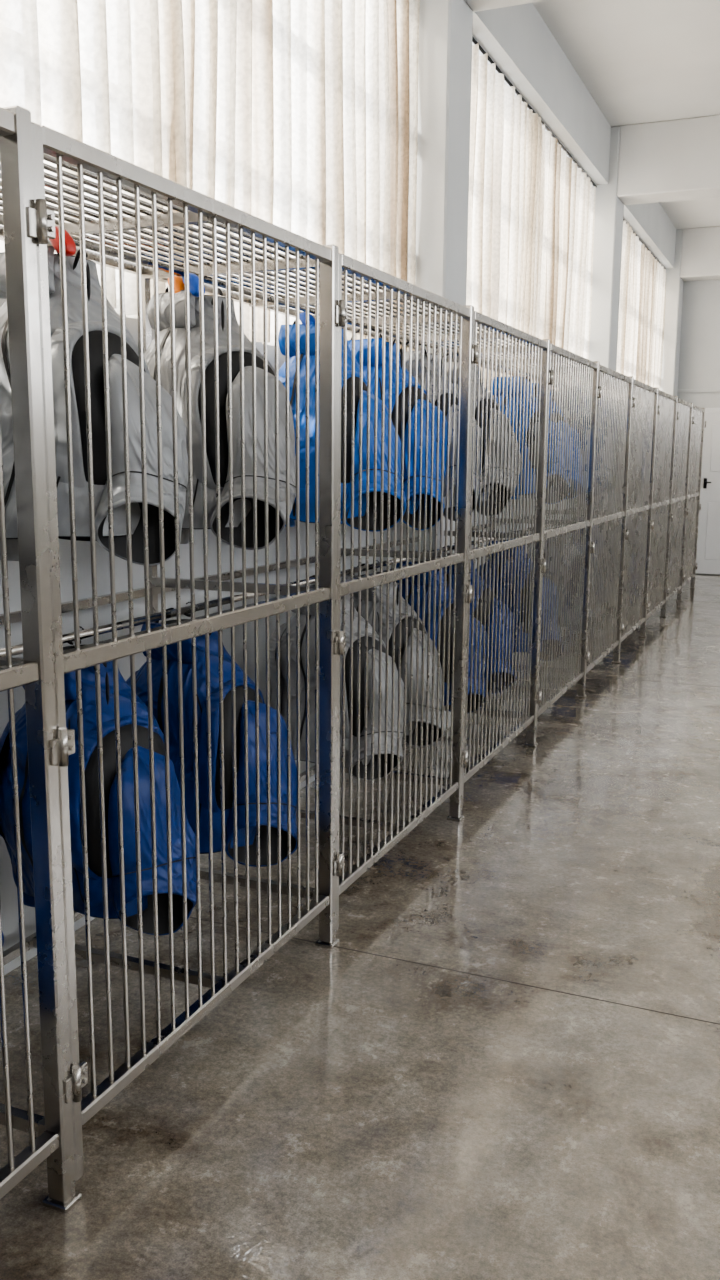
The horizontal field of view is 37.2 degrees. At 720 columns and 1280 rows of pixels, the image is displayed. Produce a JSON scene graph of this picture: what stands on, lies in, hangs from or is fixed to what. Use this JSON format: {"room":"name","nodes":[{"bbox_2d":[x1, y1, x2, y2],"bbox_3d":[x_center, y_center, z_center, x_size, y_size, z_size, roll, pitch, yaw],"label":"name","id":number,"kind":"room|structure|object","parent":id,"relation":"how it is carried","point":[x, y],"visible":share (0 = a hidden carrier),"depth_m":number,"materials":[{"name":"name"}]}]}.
{"room":"storage room","nodes":[
{"label":"storage room","id":0,"kind":"room"},
{"bbox_2d":[0,0,683,972],"bbox_3d":[0.115,-1.582,5.309,0.480,4.330,19.400,5,11,23],"label":"wall","id":1,"kind":"structure","parent":0,"point":[516,38],"depth_m":5.42,"materials":[{"name":"paint"}]},
{"bbox_2d":[169,0,419,350],"bbox_3d":[-0.178,-2.150,4.374,0.105,1.900,2.211,5,11,23],"label":"curtain","id":2,"kind":"object","parent":1,"relation":"attached to","point":[302,115],"visible":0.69,"depth_m":4.33,"materials":[{"name":"white fabric"}]},
{"bbox_2d":[466,43,541,391],"bbox_3d":[0.840,-2.545,6.731,0.103,1.900,2.237,5,11,23],"label":"curtain","id":3,"kind":"object","parent":1,"relation":"attached to","point":[506,136],"visible":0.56,"depth_m":6.79,"materials":[{"name":"white fabric"}]},
{"bbox_2d":[465,0,545,11],"bbox_3d":[3.556,-3.234,3.998,6.622,0.580,0.362,5,11,23],"label":"ceiling beam","id":4,"kind":"structure","parent":1,"relation":"attached to","point":[476,5],"depth_m":5.37,"materials":[{"name":"white paint"}]},
{"bbox_2d":[472,36,596,186],"bbox_3d":[1.235,-3.646,7.454,0.020,0.020,4.200,5,11,23],"label":"curtain rod","id":5,"kind":"object","parent":1,"relation":"attached to","point":[474,41],"visible":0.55,"depth_m":7.12,"materials":[{"name":"grey metal"}]},
{"bbox_2d":[536,124,595,390],"bbox_3d":[1.673,-2.866,8.644,0.104,1.900,2.036,5,11,23],"label":"curtain","id":6,"kind":"object","parent":5,"relation":"hanging from","point":[567,195],"visible":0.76,"depth_m":8.42,"materials":[{"name":"white fabric"}]},
{"bbox_2d":[616,220,640,378],"bbox_3d":[2.628,-3.237,10.856,0.107,1.900,2.241,5,11,23],"label":"curtain","id":7,"kind":"object","parent":1,"relation":"attached to","point":[631,245],"visible":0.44,"depth_m":11.17,"materials":[{"name":"white fabric"}]},
{"bbox_2d":[623,219,665,269],"bbox_3d":[3.021,-4.337,11.576,0.020,0.020,4.150,5,11,23],"label":"curtain rod","id":8,"kind":"object","parent":1,"relation":"attached to","point":[640,240],"visible":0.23,"depth_m":11.93,"materials":[{"name":"grey metal"}]},
{"bbox_2d":[635,244,666,389],"bbox_3d":[3.440,-3.551,12.729,0.112,1.900,1.976,5,11,23],"label":"curtain","id":9,"kind":"object","parent":8,"relation":"hanging from","point":[652,293],"visible":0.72,"depth_m":12.52,"materials":[{"name":"white fabric"}]},
{"bbox_2d":[617,115,719,204],"bbox_3d":[5.352,-3.929,8.143,6.622,0.580,0.362,5,11,23],"label":"ceiling beam","id":10,"kind":"structure","parent":1,"relation":"attached to","point":[678,159],"depth_m":9.11,"materials":[{"name":"white paint"}]},
{"bbox_2d":[680,226,719,280],"bbox_3d":[7.128,-4.616,12.242,6.622,0.580,0.362,5,11,23],"label":"ceiling beam","id":11,"kind":"structure","parent":1,"relation":"attached to","point":[700,258],"depth_m":13.28,"materials":[{"name":"white paint"}]},
{"bbox_3d":[-0.557,-2.952,3.319,0.020,0.020,4.180,5,11,23],"label":"curtain rod","id":12,"kind":"object","parent":1,"relation":"attached to","visible":0},
{"bbox_2d":[0,0,186,317],"bbox_3d":[-1.000,-1.833,2.485,0.118,1.900,2.038,5,11,23],"label":"curtain","id":13,"kind":"object","parent":12,"relation":"hanging from","point":[108,76],"visible":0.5,"depth_m":3.13,"materials":[{"name":"white fabric"}]},
{"bbox_2d":[0,574,719,1279],"bbox_3d":[3.211,0.874,4.379,7.350,0.150,19.800,5,11,23],"label":"floor","id":14,"kind":"structure","parent":0,"point":[340,1113],"depth_m":2.74,"materials":[{"name":"concrete"}]},
{"bbox_2d":[0,107,58,1198],"bbox_3d":[-1.126,0.196,1.530,0.676,2.081,1.321,5,11,23],"label":"cage","id":15,"kind":"object","parent":14,"relation":"on","point":[12,675],"visible":1,"depth_m":1.97,"materials":[{"name":"grey metal"}]},
{"bbox_2d":[1,912,8,981],"bbox_3d":[-0.926,0.452,2.109,0.599,0.772,0.377,8,12,37],"label":"suit","id":16,"kind":"object","parent":15,"relation":"hanging from","point":[5,940],"visible":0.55,"depth_m":2.04,"materials":[{"name":"grey fabric"}]},
{"bbox_2d":[0,105,330,1213],"bbox_3d":[-0.623,0.001,2.692,0.676,2.081,1.321,5,11,23],"label":"cage","id":17,"kind":"object","parent":14,"relation":"on","point":[27,220],"visible":0.98,"depth_m":2.26,"materials":[{"name":"grey metal"}]},
{"bbox_2d":[0,226,184,568],"bbox_3d":[-0.667,-0.560,2.523,0.624,0.780,0.388,7,12,32],"label":"suit","id":18,"kind":"object","parent":17,"relation":"in","point":[73,263],"visible":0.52,"depth_m":2.39,"materials":[{"name":"grey fabric"}]},
{"bbox_2d":[0,626,205,927],"bbox_3d":[-0.663,0.347,2.713,0.626,0.766,0.402,7,12,34],"label":"suit","id":19,"kind":"object","parent":17,"relation":"in","point":[7,834],"visible":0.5,"depth_m":2.58,"materials":[{"name":"blue fabric"}]},
{"bbox_2d":[126,602,285,869],"bbox_3d":[-0.479,0.276,3.196,0.595,0.786,0.382,5,11,25],"label":"suit","id":20,"kind":"object","parent":17,"relation":"hanging from","point":[156,654],"visible":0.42,"depth_m":3.04,"materials":[{"name":"blue fabric"}]},
{"bbox_2d":[147,273,295,552],"bbox_3d":[-0.430,-0.657,3.092,0.650,0.777,0.399,9,13,41],"label":"suit","id":21,"kind":"object","parent":17,"relation":"in","point":[179,287],"visible":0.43,"depth_m":2.94,"materials":[{"name":"grey fabric"}]},
{"bbox_2d":[136,244,469,948],"bbox_3d":[-0.119,-0.194,3.854,0.676,2.081,1.321,5,11,23],"label":"cage","id":22,"kind":"object","parent":14,"relation":"on","point":[333,309],"visible":0.92,"depth_m":3.42,"materials":[{"name":"grey metal"}]},
{"bbox_2d":[265,575,400,780],"bbox_3d":[-0.089,0.129,4.054,0.578,0.780,0.394,6,11,29],"label":"suit","id":23,"kind":"object","parent":22,"relation":"in","point":[283,654],"visible":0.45,"depth_m":3.93,"materials":[{"name":"grey fabric"}]},
{"bbox_2d":[274,311,400,530],"bbox_3d":[-0.117,-0.785,3.834,0.627,0.771,0.397,8,12,36],"label":"suit","id":24,"kind":"object","parent":22,"relation":"in","point":[302,326],"visible":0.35,"depth_m":3.69,"materials":[{"name":"blue fabric"}]},
{"bbox_2d":[310,329,449,523],"bbox_3d":[0.088,-0.860,4.294,0.632,0.775,0.376,7,12,32],"label":"suit","id":25,"kind":"object","parent":22,"relation":"hanging from","point":[365,340],"visible":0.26,"depth_m":4.14,"materials":[{"name":"blue fabric"}]},
{"bbox_2d":[318,305,547,821],"bbox_3d":[0.384,-0.389,5.015,0.676,2.081,1.321,5,11,23],"label":"cage","id":26,"kind":"object","parent":14,"relation":"on","point":[471,350],"visible":0.87,"depth_m":4.67,"materials":[{"name":"grey metal"}]},
{"bbox_2d":[346,560,445,749],"bbox_3d":[0.087,0.054,4.486,0.635,0.774,0.399,8,12,37],"label":"suit","id":27,"kind":"object","parent":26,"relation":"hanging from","point":[370,590],"visible":0.21,"depth_m":4.34,"materials":[{"name":"grey fabric"}]},
{"bbox_2d":[397,550,489,713],"bbox_3d":[0.339,-0.036,5.036,0.601,0.779,0.386,6,11,31],"label":"suit","id":28,"kind":"object","parent":26,"relation":"in","point":[404,562],"visible":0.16,"depth_m":4.87,"materials":[{"name":"blue fabric"}]},
{"bbox_2d":[399,341,489,517],"bbox_3d":[0.303,-0.936,4.764,0.644,0.780,0.381,9,13,41],"label":"suit","id":29,"kind":"object","parent":26,"relation":"in","point":[407,342],"visible":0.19,"depth_m":4.64,"materials":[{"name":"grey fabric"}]},
{"bbox_2d":[442,543,516,690],"bbox_3d":[0.536,-0.119,5.444,0.597,0.750,0.371,5,11,26],"label":"suit","id":30,"kind":"object","parent":26,"relation":"in","point":[452,578],"visible":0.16,"depth_m":5.29,"materials":[{"name":"blue fabric"}]},
{"bbox_2d":[443,353,520,511],"bbox_3d":[0.515,-1.019,5.281,0.600,0.788,0.369,8,12,36],"label":"suit","id":31,"kind":"object","parent":26,"relation":"in","point":[447,354],"visible":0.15,"depth_m":5.11,"materials":[{"name":"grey fabric"}]},
{"bbox_2d":[196,918,719,1023],"bbox_3d":[2.351,1.146,2.305,6.890,0.002,0.004,5,11,23],"label":"joint","id":32,"kind":"object","parent":14,"relation":"on","point":[196,918],"depth_m":3.12,"materials":[{"name":"grey concrete"}]},
{"bbox_2d":[444,339,596,746],"bbox_3d":[0.888,-0.584,6.177,0.676,2.081,1.321,5,11,23],"label":"cage","id":33,"kind":"object","parent":14,"relation":"on","point":[566,357],"visible":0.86,"depth_m":5.89,"materials":[{"name":"grey metal"}]},
{"bbox_2d":[476,530,565,658],"bbox_3d":[0.929,-0.266,6.395,0.627,0.776,0.386,7,12,35],"label":"suit","id":34,"kind":"object","parent":33,"relation":"in","point":[511,530],"visible":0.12,"depth_m":6.25,"materials":[{"name":"blue fabric"}]},
{"bbox_2d":[492,368,571,502],"bbox_3d":[0.937,-1.168,6.224,0.620,0.807,0.395,7,12,32],"label":"suit","id":35,"kind":"object","parent":33,"relation":"in","point":[516,368],"visible":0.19,"depth_m":6.08,"materials":[{"name":"blue fabric"}]},
{"bbox_2d":[488,361,631,697],"bbox_3d":[1.391,-0.778,7.339,0.676,2.081,1.321,5,11,23],"label":"cage","id":36,"kind":"object","parent":14,"relation":"on","point":[601,373],"visible":0.81,"depth_m":7.07,"materials":[{"name":"grey metal"}]},
{"bbox_2d":[508,376,584,497],"bbox_3d":[1.127,-1.262,6.664,0.646,0.766,0.404,9,13,41],"label":"suit","id":37,"kind":"object","parent":36,"relation":"hanging from","point":[526,376],"visible":0.03,"depth_m":6.53,"materials":[{"name":"blue fabric"}]},
{"bbox_2d":[529,529,596,627],"bbox_3d":[1.383,-0.450,7.490,0.608,0.776,0.395,8,12,37],"label":"suit","id":38,"kind":"object","parent":36,"relation":"in","point":[545,529],"visible":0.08,"depth_m":7.33,"materials":[{"name":"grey fabric"}]},
{"bbox_2d":[553,386,608,493],"bbox_3d":[1.427,-1.385,7.404,0.629,0.769,0.387,8,12,36],"label":"suit","id":39,"kind":"object","parent":36,"relation":"in","point":[553,386],"visible":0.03,"depth_m":7.25,"materials":[{"name":"grey fabric"}]},
{"bbox_2d":[545,376,656,663],"bbox_3d":[1.895,-0.973,8.501,0.676,2.081,1.321,5,11,23],"label":"cage","id":40,"kind":"object","parent":14,"relation":"on","point":[640,408],"visible":0.74,"depth_m":8.26,"materials":[{"name":"grey metal"}]},
{"bbox_2d":[569,525,614,607],"bbox_3d":[1.825,-0.618,8.481,0.596,0.771,0.365,5,11,26],"label":"suit","id":41,"kind":"object","parent":40,"relation":"in","point":[594,525],"visible":0.04,"depth_m":8.33,"materials":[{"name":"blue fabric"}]},
{"bbox_2d":[577,389,621,492],"bbox_3d":[1.711,-1.484,8.046,0.634,0.786,0.403,7,12,32],"label":"suit","id":42,"kind":"object","parent":40,"relation":"in","point":[586,389],"visible":0.02,"depth_m":7.90,"materials":[{"name":"grey fabric"}]},
{"bbox_2d":[574,387,676,637],"bbox_3d":[2.398,-1.168,9.662,0.676,2.081,1.321,5,11,23],"label":"cage","id":43,"kind":"object","parent":14,"relation":"on","point":[663,415],"visible":0.74,"depth_m":9.43,"materials":[{"name":"grey metal"}]},
{"bbox_2d":[586,675,716,686],"bbox_3d":[4.143,0.452,6.441,6.890,0.002,0.004,5,11,23],"label":"joint","id":44,"kind":"object","parent":14,"relation":"on","point":[586,675],"depth_m":7.34,"materials":[{"name":"grey concrete"}]},
{"bbox_2d":[612,396,691,617],"bbox_3d":[2.901,-1.363,10.824,0.676,2.081,1.321,5,11,23],"label":"cage","id":45,"kind":"object","parent":14,"relation":"on","point":[677,496],"visible":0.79,"depth_m":10.59,"materials":[{"name":"grey metal"}]},
{"bbox_2d":[676,403,705,601],"bbox_3d":[3.414,-1.561,12.007,0.676,2.081,1.367,5,11,23],"label":"cage","id":46,"kind":"object","parent":14,"relation":"on","point":[697,423],"visible":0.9,"depth_m":11.88,"materials":[{"name":"grey metal"}]},
{"bbox_2d":[533,0,719,228],"bbox_3d":[3.245,-3.542,3.624,7.350,0.150,19.800,5,11,23],"label":"ceiling","id":47,"kind":"structure","parent":0,"point":[640,61],"depth_m":7.65,"materials":[{"name":"paint"}]},
{"bbox_2d":[677,280,719,574],"bbox_3d":[7.079,-2.825,12.889,7.350,4.330,0.200,5,11,23],"label":"wall","id":48,"kind":"structure","parent":0,"point":[699,356],"depth_m":13.78,"materials":[{"name":"paint"}]},
{"bbox_2d":[677,389,719,392],"bbox_3d":[7.150,-3.010,12.700,6.700,0.040,0.030,5,11,23],"label":"trim","id":49,"kind":"structure","parent":48,"relation":"attached to","point":[678,390],"depth_m":13.86,"materials":[{"name":"paint"}]},
{"bbox_2d":[695,408,719,574],"bbox_3d":[4.861,-1.902,13.828,1.040,2.160,0.118,5,11,23],"label":"door","id":50,"kind":"structure","parent":48,"relation":"in","point":[708,542],"depth_m":13.98,"materials":[{"name":"paint"}]}
]}

